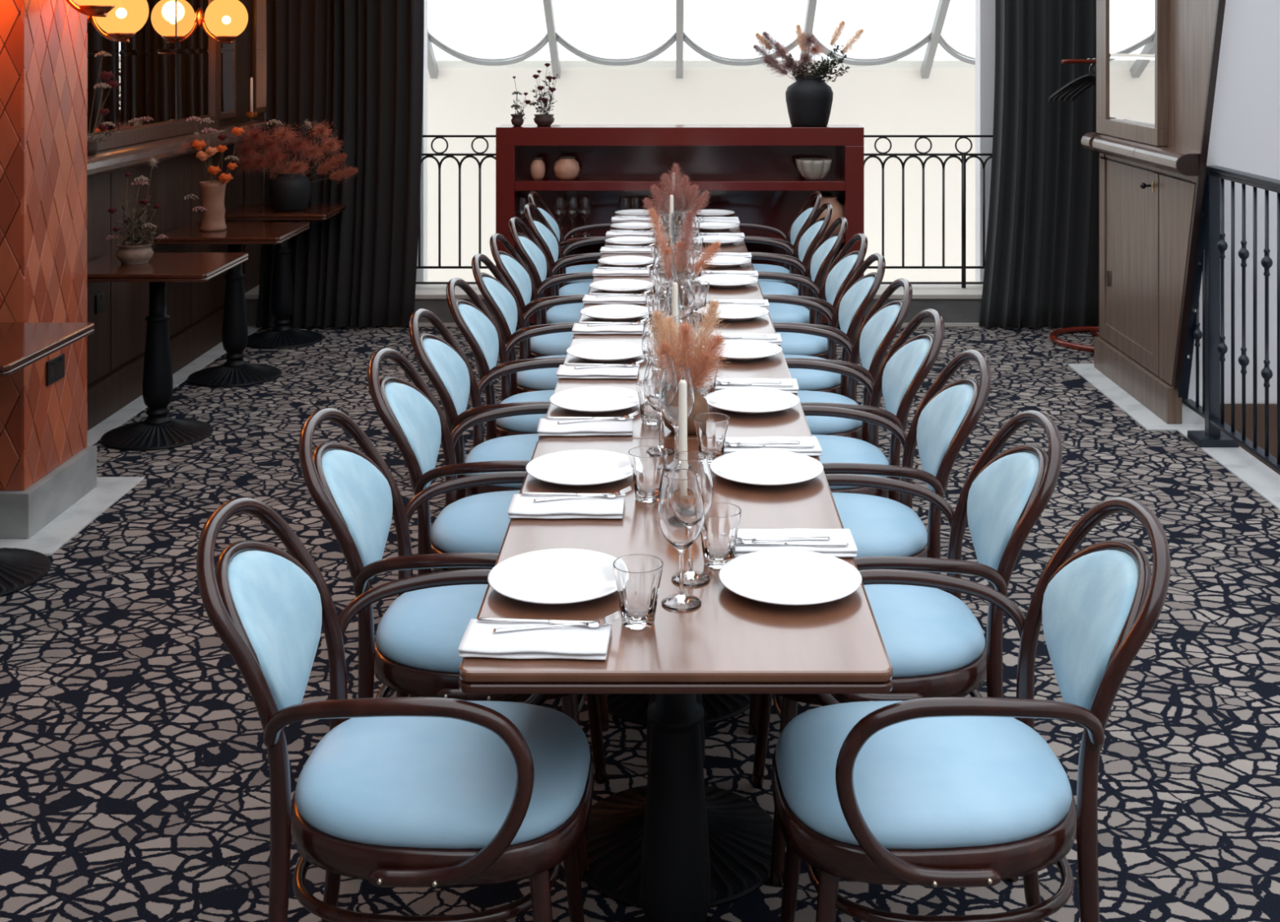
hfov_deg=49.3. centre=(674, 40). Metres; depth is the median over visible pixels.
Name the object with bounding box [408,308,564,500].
armchair
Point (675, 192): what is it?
bouquet
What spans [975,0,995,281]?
wall
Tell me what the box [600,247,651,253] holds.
folded napkin
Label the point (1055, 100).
hanger
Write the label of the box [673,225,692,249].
wine glass
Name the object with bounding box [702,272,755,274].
table knife
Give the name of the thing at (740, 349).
dinner plate
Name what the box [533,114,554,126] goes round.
flower pot
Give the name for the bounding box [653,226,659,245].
tumbler
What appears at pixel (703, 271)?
fork
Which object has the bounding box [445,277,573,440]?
armchair
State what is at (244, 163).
bouquet
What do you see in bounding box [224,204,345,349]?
side table
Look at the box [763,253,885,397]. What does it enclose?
armchair
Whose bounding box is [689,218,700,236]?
tumbler
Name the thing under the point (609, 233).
folded napkin
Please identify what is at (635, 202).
wine glass
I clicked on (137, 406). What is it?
trim
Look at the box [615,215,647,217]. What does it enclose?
table knife
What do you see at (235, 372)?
side table
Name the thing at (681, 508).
wine glass
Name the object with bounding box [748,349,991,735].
armchair
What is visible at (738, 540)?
fork
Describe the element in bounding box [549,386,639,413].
dinner plate
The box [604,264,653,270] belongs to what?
fork
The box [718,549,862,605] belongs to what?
dinner plate
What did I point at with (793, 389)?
folded napkin
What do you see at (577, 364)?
table knife
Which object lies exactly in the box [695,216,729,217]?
fork
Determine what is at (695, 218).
table knife
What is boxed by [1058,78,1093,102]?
hanger
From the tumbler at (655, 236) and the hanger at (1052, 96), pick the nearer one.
the tumbler at (655, 236)
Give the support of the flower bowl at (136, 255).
on the side table at (158, 431)
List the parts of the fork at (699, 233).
handle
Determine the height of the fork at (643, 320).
0.019 m
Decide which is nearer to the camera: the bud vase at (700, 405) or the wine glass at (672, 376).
the wine glass at (672, 376)
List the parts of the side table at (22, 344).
edge moulding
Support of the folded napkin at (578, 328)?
on the dining table at (761, 325)
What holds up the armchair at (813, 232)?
on the floor
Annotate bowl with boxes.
[115,241,153,265]
[795,157,831,180]
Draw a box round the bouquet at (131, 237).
[106,155,168,248]
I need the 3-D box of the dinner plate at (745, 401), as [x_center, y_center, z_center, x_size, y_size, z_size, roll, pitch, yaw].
[0.213,0.999,3.840,0.264,0.022,0.264,0,0,0]
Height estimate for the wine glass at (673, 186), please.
0.232 m
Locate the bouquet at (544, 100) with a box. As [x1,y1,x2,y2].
[528,62,558,115]
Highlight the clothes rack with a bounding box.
[1049,59,1099,352]
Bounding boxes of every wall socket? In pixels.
[46,353,64,386]
[95,292,104,314]
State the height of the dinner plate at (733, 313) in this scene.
0.022 m
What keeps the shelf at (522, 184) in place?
attached to the display cabinet
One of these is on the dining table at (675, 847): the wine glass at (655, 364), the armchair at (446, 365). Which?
the wine glass at (655, 364)
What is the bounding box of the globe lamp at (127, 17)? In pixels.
[87,0,148,42]
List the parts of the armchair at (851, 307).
armrest, armrest, seat, seat frame, backrest, frame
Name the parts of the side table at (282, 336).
edge moulding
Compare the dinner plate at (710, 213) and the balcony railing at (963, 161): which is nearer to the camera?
the dinner plate at (710, 213)
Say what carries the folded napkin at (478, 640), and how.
on the dining table at (675, 847)
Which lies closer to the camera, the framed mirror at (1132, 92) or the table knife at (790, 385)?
the table knife at (790, 385)
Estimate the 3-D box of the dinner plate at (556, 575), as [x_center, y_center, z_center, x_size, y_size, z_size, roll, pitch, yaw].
[-0.213,0.999,2.580,0.264,0.022,0.264,0,0,0]
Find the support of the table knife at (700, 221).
on the folded napkin at (738, 221)
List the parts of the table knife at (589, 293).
handle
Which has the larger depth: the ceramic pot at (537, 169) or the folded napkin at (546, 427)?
the ceramic pot at (537, 169)
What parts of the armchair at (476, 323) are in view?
backrest, frame, seat frame, seat, armrest, armrest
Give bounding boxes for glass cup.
[245,111,257,118]
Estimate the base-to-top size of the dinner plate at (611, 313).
0.022 m
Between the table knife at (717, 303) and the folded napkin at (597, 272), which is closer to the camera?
the table knife at (717, 303)
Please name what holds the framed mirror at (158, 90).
attached to the wall at (118, 338)
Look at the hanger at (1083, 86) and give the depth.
8.19 m
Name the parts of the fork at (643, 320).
handle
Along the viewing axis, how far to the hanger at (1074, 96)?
8.21 m
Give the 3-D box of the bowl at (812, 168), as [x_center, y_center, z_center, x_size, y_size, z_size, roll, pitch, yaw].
[0.834,0.776,8.390,0.216,0.122,0.220,0,0,0]
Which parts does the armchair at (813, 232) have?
armrest, armrest, seat, backrest, frame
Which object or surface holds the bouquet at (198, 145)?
in the vase at (213, 220)
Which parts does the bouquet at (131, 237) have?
stem, stem, stem, stem, stem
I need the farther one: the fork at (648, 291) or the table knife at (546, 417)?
the fork at (648, 291)
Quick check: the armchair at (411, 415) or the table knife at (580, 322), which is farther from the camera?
the table knife at (580, 322)
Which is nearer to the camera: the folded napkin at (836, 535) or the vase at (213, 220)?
the folded napkin at (836, 535)
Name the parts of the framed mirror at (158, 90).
mirror pane, mirror pane, mirror pane, mirror pane, frame rail, mirror pane, mirror pane, frame rail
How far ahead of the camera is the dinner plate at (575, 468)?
3.26 m
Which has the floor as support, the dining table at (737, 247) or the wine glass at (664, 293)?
the dining table at (737, 247)
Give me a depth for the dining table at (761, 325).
4.92 m
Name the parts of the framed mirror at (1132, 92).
frame rail, mirror pane, mirror pane, frame rail, frame rail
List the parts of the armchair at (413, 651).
frame, backrest, seat, armrest, armrest, seat frame, leg, leg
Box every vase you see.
[199,180,226,231]
[270,172,311,211]
[662,387,709,435]
[785,76,833,127]
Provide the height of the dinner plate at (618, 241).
0.022 m
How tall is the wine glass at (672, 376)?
0.232 m
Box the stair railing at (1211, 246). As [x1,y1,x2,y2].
[1177,165,1279,472]
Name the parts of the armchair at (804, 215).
armrest, armrest, seat, backrest, frame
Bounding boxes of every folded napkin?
[457,618,612,660]
[507,493,625,519]
[537,418,632,436]
[555,364,639,379]
[572,323,644,334]
[582,294,647,304]
[592,268,649,275]
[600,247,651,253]
[605,231,653,237]
[611,217,653,222]
[695,217,738,220]
[697,232,744,239]
[700,220,739,225]
[701,270,758,278]
[702,252,751,259]
[706,299,768,309]
[711,333,782,345]
[715,377,799,393]
[723,436,822,456]
[733,528,857,557]
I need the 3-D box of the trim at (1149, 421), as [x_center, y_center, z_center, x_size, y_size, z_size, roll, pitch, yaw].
[2.215,1.758,6.923,0.170,0.009,1.275,0,0,0]
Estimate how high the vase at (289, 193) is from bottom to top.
0.215 m
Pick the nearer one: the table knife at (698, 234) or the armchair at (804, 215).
the table knife at (698, 234)
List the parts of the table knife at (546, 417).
handle, blade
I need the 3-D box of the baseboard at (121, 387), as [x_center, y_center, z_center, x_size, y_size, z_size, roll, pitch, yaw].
[-2.651,1.663,7.015,0.038,0.182,3.090,0,0,0]
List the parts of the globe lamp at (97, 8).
globe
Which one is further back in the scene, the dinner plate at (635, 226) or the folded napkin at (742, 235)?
the dinner plate at (635, 226)
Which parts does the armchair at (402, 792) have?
frame, backrest, armrest, seat, seat frame, armrest, leg, leg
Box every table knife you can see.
[477,617,611,625]
[520,492,625,496]
[546,417,633,418]
[564,363,639,365]
[578,321,644,324]
[588,293,644,295]
[597,266,649,268]
[604,245,651,247]
[609,230,652,231]
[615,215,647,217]
[695,217,736,218]
[697,234,741,235]
[700,221,737,222]
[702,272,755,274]
[712,254,748,255]
[715,383,793,386]
[716,302,764,303]
[724,337,777,339]
[724,444,814,447]
[736,542,848,546]
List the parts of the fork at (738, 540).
handle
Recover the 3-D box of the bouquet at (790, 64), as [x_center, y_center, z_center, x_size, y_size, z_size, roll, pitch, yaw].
[0.809,0.080,8.420,0.699,0.422,0.197,0,0,2]
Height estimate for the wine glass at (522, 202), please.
0.232 m
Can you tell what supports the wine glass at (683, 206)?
on the dining table at (737, 247)
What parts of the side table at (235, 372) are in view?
edge moulding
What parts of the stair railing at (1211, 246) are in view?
rail, post, plate, handrail, rail, rail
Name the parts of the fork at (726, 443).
handle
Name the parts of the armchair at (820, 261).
armrest, armrest, seat, backrest, frame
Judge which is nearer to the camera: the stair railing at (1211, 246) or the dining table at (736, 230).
the stair railing at (1211, 246)
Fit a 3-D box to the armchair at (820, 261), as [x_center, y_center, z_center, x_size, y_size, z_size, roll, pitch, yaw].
[0.474,1.302,6.621,0.686,0.920,0.572,0,0,0]
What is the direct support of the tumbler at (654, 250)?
on the dining table at (751, 291)
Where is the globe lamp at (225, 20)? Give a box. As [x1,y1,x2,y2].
[196,0,248,44]
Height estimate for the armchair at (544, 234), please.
0.920 m
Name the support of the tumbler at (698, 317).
on the dining table at (791, 422)
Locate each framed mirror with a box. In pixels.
[86,0,218,151]
[218,39,235,119]
[252,0,266,113]
[1096,0,1168,146]
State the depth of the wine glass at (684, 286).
4.51 m
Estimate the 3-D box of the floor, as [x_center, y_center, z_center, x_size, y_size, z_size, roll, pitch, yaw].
[0.600,1.800,2.790,8.000,0.080,11.580,0,0,0]
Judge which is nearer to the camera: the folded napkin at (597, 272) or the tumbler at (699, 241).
the folded napkin at (597, 272)
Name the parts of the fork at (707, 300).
handle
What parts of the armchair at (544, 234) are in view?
frame, backrest, seat, armrest, armrest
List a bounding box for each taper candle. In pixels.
[249,77,253,111]
[669,195,673,213]
[671,280,678,326]
[678,377,687,452]
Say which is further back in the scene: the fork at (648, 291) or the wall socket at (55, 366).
the fork at (648, 291)
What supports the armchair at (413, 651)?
on the floor
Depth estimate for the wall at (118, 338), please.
7.29 m
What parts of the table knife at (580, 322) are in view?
handle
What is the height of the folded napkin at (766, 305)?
0.017 m
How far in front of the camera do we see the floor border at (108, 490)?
5.12 m
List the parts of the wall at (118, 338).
panel, panel, panel, panel, panel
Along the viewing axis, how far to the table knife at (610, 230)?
7.24 m
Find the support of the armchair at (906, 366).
on the floor
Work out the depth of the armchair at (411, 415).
3.69 m
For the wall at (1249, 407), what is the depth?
6.40 m
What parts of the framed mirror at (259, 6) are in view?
frame rail, frame rail, mirror pane, mirror pane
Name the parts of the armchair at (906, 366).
armrest, seat, armrest, seat frame, backrest, frame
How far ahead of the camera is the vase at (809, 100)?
8.31 m
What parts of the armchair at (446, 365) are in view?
backrest, frame, seat frame, armrest, seat, armrest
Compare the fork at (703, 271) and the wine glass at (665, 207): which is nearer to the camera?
the fork at (703, 271)
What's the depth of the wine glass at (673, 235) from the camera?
5.59 m
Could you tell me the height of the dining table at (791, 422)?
0.750 m
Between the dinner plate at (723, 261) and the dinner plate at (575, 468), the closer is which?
the dinner plate at (575, 468)
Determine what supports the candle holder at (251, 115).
on the ledge at (123, 157)
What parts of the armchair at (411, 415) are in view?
frame, backrest, seat frame, armrest, seat, armrest, leg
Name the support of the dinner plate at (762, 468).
on the dining table at (675, 847)
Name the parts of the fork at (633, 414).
handle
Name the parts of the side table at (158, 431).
edge moulding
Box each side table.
[0,322,94,597]
[87,253,248,451]
[153,222,309,387]
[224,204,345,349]
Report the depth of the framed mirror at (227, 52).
8.21 m
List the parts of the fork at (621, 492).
handle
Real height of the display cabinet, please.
1.239 m
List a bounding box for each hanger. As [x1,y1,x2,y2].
[1048,58,1096,102]
[1053,58,1096,102]
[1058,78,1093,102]
[1064,79,1096,102]
[1071,80,1096,101]
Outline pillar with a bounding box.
[0,0,97,538]
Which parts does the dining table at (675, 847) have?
edge moulding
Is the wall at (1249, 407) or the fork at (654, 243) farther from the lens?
the fork at (654, 243)
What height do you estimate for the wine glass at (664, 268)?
0.232 m
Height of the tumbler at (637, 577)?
0.104 m
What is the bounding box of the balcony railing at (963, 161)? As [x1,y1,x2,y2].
[415,135,992,288]
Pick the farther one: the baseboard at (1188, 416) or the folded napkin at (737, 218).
the folded napkin at (737, 218)
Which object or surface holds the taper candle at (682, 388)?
in the candle holder
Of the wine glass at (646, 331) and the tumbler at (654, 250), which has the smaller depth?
the wine glass at (646, 331)
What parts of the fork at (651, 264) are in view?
handle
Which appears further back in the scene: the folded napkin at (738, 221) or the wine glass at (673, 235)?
the folded napkin at (738, 221)
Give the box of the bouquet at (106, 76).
[88,51,119,146]
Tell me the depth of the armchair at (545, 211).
7.83 m
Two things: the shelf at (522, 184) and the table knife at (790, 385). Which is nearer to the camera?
the table knife at (790, 385)
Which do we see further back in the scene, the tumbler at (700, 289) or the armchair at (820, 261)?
the armchair at (820, 261)
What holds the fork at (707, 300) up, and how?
on the folded napkin at (766, 305)
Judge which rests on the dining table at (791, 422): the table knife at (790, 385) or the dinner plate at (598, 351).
the dinner plate at (598, 351)
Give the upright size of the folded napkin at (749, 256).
0.017 m
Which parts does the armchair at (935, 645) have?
leg, leg, seat frame, armrest, armrest, seat, backrest, frame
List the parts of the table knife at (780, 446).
blade, handle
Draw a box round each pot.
[86,140,98,155]
[510,114,524,126]
[529,156,545,180]
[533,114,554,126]
[553,155,580,180]
[815,195,844,237]
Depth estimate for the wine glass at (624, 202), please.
8.37 m
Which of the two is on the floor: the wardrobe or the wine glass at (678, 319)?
the wardrobe
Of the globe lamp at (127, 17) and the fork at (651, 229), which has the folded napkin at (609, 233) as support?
the fork at (651, 229)
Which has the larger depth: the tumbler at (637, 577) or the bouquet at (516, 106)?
the bouquet at (516, 106)
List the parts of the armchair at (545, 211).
frame, backrest, seat, armrest, armrest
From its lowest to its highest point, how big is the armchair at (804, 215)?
0.920 m
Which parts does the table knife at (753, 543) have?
blade, handle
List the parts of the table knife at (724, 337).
handle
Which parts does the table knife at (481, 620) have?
handle, blade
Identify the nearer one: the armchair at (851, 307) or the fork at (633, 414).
the fork at (633, 414)
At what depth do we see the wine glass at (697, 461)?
2.59 m
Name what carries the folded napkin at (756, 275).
on the dining table at (751, 291)
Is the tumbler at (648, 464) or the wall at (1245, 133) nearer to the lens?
the tumbler at (648, 464)
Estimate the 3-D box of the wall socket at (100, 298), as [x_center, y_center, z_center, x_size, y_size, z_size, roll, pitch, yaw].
[-2.644,1.210,6.420,0.011,0.088,0.088,0,0,0]
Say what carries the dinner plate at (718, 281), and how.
on the dining table at (751, 291)
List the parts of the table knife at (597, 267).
handle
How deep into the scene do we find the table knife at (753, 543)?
2.74 m
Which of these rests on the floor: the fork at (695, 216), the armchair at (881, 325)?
the armchair at (881, 325)
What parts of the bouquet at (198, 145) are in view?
stem, stem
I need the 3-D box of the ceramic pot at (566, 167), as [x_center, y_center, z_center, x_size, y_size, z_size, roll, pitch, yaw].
[-0.649,0.766,8.390,0.160,0.142,0.160,0,0,0]
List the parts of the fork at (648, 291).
handle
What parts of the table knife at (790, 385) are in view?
blade, handle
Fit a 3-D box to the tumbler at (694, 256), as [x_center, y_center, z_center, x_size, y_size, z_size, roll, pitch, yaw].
[0.082,0.958,5.875,0.087,0.104,0.087,0,0,33]
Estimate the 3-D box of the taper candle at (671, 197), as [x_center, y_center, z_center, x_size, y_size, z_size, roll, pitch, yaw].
[-0.014,0.841,6.380,0.020,0.282,0.020,0,0,0]
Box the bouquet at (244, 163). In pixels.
[228,119,358,183]
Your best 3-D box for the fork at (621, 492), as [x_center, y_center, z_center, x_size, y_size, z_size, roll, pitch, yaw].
[-0.199,0.983,3.019,0.212,0.019,0.026,0,0,-9]
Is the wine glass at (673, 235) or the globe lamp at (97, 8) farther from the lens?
the wine glass at (673, 235)
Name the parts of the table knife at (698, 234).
handle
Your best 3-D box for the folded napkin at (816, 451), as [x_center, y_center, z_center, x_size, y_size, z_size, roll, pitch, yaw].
[0.234,1.001,3.440,0.243,0.017,0.135,0,0,-2]
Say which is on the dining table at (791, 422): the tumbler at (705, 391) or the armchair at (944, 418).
the tumbler at (705, 391)
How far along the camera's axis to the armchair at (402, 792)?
2.37 m
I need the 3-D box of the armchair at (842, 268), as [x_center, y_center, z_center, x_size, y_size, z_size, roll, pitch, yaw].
[0.489,1.302,6.043,0.686,0.920,0.572,0,0,-2]
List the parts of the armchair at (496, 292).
backrest, frame, seat frame, seat, armrest, armrest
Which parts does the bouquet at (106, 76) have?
stem, stem, stem, stem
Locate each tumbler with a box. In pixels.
[613,554,662,630]
[628,446,667,502]
[635,379,663,425]
[645,294,656,318]
[649,270,657,294]
[650,245,659,262]
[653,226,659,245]
[688,313,713,344]
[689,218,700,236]
[690,236,703,254]
[690,280,709,312]
[692,253,704,280]
[692,358,719,397]
[693,413,729,463]
[700,502,741,568]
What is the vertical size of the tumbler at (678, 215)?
0.232 m
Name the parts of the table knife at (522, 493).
handle, blade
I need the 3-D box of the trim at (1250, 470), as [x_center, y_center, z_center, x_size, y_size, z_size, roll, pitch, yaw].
[2.353,1.758,4.200,0.175,0.009,4.400,0,0,0]
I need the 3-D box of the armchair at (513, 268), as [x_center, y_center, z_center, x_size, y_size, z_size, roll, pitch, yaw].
[-0.454,1.302,6.043,0.686,0.920,0.572,0,0,2]
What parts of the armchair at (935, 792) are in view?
leg, leg, armrest, seat, seat frame, armrest, backrest, frame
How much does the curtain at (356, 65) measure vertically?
4.188 m
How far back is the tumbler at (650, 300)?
4.90 m
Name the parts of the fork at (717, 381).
handle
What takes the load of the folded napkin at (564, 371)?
on the dining table at (791, 422)
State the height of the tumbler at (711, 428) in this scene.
0.104 m
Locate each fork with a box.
[493,611,619,632]
[533,486,631,502]
[557,411,639,423]
[573,359,644,368]
[586,318,647,326]
[595,289,650,297]
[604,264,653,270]
[610,243,654,248]
[615,229,653,232]
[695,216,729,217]
[698,232,734,234]
[702,220,727,221]
[702,271,746,273]
[706,300,755,302]
[711,334,767,337]
[715,380,781,384]
[724,441,799,446]
[736,537,830,543]
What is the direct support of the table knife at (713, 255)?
on the folded napkin at (749, 256)
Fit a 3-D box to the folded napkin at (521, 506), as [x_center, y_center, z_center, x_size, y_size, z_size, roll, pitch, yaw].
[-0.231,1.001,3.000,0.243,0.017,0.135,0,0,0]
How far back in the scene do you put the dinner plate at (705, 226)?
7.49 m
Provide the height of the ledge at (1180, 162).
0.098 m
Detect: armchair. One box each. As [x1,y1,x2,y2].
[195,497,594,921]
[298,408,606,881]
[367,347,608,732]
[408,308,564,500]
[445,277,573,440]
[471,253,583,396]
[489,233,593,359]
[508,217,601,324]
[524,203,607,296]
[528,191,612,289]
[739,191,822,284]
[743,203,832,296]
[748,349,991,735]
[751,217,847,324]
[751,409,1062,887]
[757,233,867,359]
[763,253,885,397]
[771,496,1170,921]
[773,278,912,442]
[785,308,944,502]
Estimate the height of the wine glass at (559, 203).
0.232 m
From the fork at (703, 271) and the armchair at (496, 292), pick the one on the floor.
the armchair at (496, 292)
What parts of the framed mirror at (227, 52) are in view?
frame rail, mirror pane, mirror pane, frame rail, frame rail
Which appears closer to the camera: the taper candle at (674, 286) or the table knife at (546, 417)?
the table knife at (546, 417)
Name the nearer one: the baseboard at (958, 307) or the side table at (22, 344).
the side table at (22, 344)
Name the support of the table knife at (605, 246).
on the folded napkin at (603, 250)
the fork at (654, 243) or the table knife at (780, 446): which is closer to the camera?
the table knife at (780, 446)
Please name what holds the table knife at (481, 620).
on the folded napkin at (478, 640)
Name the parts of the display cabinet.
panel, panel, panel, panel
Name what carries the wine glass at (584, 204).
on the display cabinet
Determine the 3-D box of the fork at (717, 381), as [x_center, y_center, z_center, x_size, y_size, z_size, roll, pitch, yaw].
[0.203,0.983,4.026,0.212,0.019,0.026,0,0,-6]
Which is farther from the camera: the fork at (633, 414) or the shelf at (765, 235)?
the shelf at (765, 235)
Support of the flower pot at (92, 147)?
on the ledge at (123, 157)
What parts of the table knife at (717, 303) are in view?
handle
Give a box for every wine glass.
[516,196,528,236]
[552,196,565,235]
[565,196,578,236]
[578,196,591,236]
[617,196,630,210]
[629,196,642,209]
[641,317,667,361]
[643,355,675,455]
[653,253,675,286]
[654,283,680,319]
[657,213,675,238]
[657,469,705,611]
[658,232,678,257]
[658,366,693,471]
[661,197,678,213]
[662,186,674,198]
[670,277,693,315]
[671,315,699,364]
[671,451,713,586]
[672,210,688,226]
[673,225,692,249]
[673,249,694,315]
[674,194,688,213]
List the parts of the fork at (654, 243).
handle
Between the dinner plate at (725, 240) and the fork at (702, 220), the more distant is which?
the fork at (702, 220)
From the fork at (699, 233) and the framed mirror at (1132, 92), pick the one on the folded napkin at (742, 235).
the fork at (699, 233)
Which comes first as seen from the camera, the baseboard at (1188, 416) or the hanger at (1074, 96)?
the baseboard at (1188, 416)
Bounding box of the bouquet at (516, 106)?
[511,76,530,119]
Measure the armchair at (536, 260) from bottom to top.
0.920 m
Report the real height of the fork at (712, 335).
0.019 m
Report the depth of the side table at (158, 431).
6.15 m
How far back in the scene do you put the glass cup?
8.49 m
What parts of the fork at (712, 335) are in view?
handle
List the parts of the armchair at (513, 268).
backrest, frame, seat frame, seat, armrest, armrest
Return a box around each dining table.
[458,439,893,921]
[538,338,812,725]
[573,302,776,338]
[587,254,764,302]
[600,237,748,255]
[607,213,741,237]
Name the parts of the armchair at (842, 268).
armrest, armrest, seat, seat frame, backrest, frame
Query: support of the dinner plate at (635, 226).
on the dining table at (736, 230)
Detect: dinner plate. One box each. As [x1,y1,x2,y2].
[487,548,617,604]
[525,449,632,486]
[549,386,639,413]
[566,341,643,362]
[580,304,648,321]
[589,279,653,293]
[598,255,653,267]
[604,236,655,246]
[609,222,655,231]
[614,209,657,216]
[694,274,758,288]
[695,209,734,217]
[697,304,768,321]
[698,222,739,231]
[698,235,743,245]
[702,255,751,267]
[702,339,782,360]
[704,387,799,414]
[709,449,823,486]
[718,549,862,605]
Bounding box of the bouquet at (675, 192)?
[641,163,709,218]
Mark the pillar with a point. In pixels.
(47, 464)
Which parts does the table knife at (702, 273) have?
handle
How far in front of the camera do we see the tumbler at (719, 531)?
2.66 m
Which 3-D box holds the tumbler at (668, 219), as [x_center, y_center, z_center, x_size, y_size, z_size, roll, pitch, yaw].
[-0.038,0.894,6.250,0.085,0.232,0.085,0,0,-17]
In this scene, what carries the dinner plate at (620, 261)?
on the dining table at (751, 291)
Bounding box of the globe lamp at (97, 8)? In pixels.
[65,0,121,17]
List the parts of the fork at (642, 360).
handle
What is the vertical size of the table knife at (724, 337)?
0.006 m
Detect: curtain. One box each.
[256,0,424,328]
[978,0,1099,329]
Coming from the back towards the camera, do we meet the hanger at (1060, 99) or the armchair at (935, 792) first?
the hanger at (1060, 99)
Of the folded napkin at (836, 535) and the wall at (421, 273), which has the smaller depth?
the folded napkin at (836, 535)
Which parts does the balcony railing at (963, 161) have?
rail, rail, ring rail, rail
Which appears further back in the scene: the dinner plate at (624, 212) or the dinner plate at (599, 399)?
the dinner plate at (624, 212)
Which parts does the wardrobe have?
hinge plate, door, door panel, knob, panel, panel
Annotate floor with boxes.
[0,326,1279,921]
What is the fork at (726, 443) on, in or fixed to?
on the folded napkin at (816, 451)
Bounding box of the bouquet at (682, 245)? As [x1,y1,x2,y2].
[648,208,721,275]
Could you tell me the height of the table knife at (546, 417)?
0.006 m
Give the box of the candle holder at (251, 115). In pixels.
[244,111,257,123]
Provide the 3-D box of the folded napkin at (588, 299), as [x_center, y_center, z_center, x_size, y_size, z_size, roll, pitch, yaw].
[-0.231,1.001,5.395,0.243,0.017,0.135,0,0,2]
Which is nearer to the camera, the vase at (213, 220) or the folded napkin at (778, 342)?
the folded napkin at (778, 342)
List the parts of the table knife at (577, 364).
handle, blade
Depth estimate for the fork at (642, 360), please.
4.23 m
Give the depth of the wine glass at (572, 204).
8.37 m
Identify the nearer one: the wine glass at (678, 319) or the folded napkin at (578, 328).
the wine glass at (678, 319)
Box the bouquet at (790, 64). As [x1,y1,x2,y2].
[751,19,866,84]
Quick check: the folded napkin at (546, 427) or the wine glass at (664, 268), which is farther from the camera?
the wine glass at (664, 268)
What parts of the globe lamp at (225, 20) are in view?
wall plate, arm, globe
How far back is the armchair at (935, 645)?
3.00 m
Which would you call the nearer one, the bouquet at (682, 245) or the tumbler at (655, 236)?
the bouquet at (682, 245)
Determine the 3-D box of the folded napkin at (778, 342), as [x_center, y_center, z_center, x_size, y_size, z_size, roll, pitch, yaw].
[0.234,1.001,4.675,0.243,0.017,0.135,0,0,1]
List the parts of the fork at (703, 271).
handle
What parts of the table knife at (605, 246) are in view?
handle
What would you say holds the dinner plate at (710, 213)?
on the dining table at (736, 230)
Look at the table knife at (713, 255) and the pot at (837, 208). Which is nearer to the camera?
the table knife at (713, 255)
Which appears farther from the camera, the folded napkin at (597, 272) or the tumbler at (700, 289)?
the folded napkin at (597, 272)
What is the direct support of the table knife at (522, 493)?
on the folded napkin at (521, 506)
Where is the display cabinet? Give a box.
[495,124,863,331]
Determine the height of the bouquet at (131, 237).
0.460 m
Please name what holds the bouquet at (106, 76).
in the flower pot at (92, 147)
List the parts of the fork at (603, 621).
handle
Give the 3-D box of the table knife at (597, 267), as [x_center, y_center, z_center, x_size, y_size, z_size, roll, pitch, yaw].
[-0.222,0.990,6.063,0.230,0.006,0.013,0,0,3]
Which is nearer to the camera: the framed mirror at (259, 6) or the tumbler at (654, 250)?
the tumbler at (654, 250)
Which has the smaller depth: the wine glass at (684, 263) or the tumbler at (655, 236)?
the wine glass at (684, 263)
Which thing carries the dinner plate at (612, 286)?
on the dining table at (751, 291)
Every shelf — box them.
[515,177,844,191]
[524,233,844,242]
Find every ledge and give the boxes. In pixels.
[86,119,266,178]
[1080,132,1200,176]
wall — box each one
[86,0,263,386]
[263,0,427,281]
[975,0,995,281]
[1187,0,1279,404]
[1224,404,1279,475]
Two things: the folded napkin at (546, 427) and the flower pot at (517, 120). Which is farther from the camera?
the flower pot at (517, 120)
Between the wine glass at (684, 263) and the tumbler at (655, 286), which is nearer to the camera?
the wine glass at (684, 263)
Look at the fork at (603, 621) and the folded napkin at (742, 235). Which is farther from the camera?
the folded napkin at (742, 235)
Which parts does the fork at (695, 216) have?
handle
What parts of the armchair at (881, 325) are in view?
armrest, seat, armrest, seat frame, backrest, frame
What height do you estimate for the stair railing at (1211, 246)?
1.205 m
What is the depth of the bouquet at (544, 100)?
8.42 m
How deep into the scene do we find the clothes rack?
8.11 m
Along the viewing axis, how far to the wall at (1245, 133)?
6.09 m
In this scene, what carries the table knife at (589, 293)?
on the folded napkin at (588, 299)
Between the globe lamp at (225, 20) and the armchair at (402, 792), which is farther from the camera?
the globe lamp at (225, 20)
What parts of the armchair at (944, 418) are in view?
leg, armrest, seat, armrest, seat frame, backrest, frame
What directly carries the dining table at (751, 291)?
on the floor
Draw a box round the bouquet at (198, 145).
[183,115,244,212]
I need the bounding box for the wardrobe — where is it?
[1093,0,1226,423]
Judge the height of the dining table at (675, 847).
0.750 m
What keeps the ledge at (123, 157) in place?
attached to the wall at (118, 338)
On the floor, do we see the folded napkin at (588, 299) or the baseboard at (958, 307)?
the baseboard at (958, 307)
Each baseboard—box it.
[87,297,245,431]
[244,284,1028,327]
[1182,403,1204,423]
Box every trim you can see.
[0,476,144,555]
[87,325,262,445]
[1067,364,1184,431]
[1177,423,1279,510]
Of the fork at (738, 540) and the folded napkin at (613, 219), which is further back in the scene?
the folded napkin at (613, 219)
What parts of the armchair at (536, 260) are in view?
frame, backrest, seat, armrest, armrest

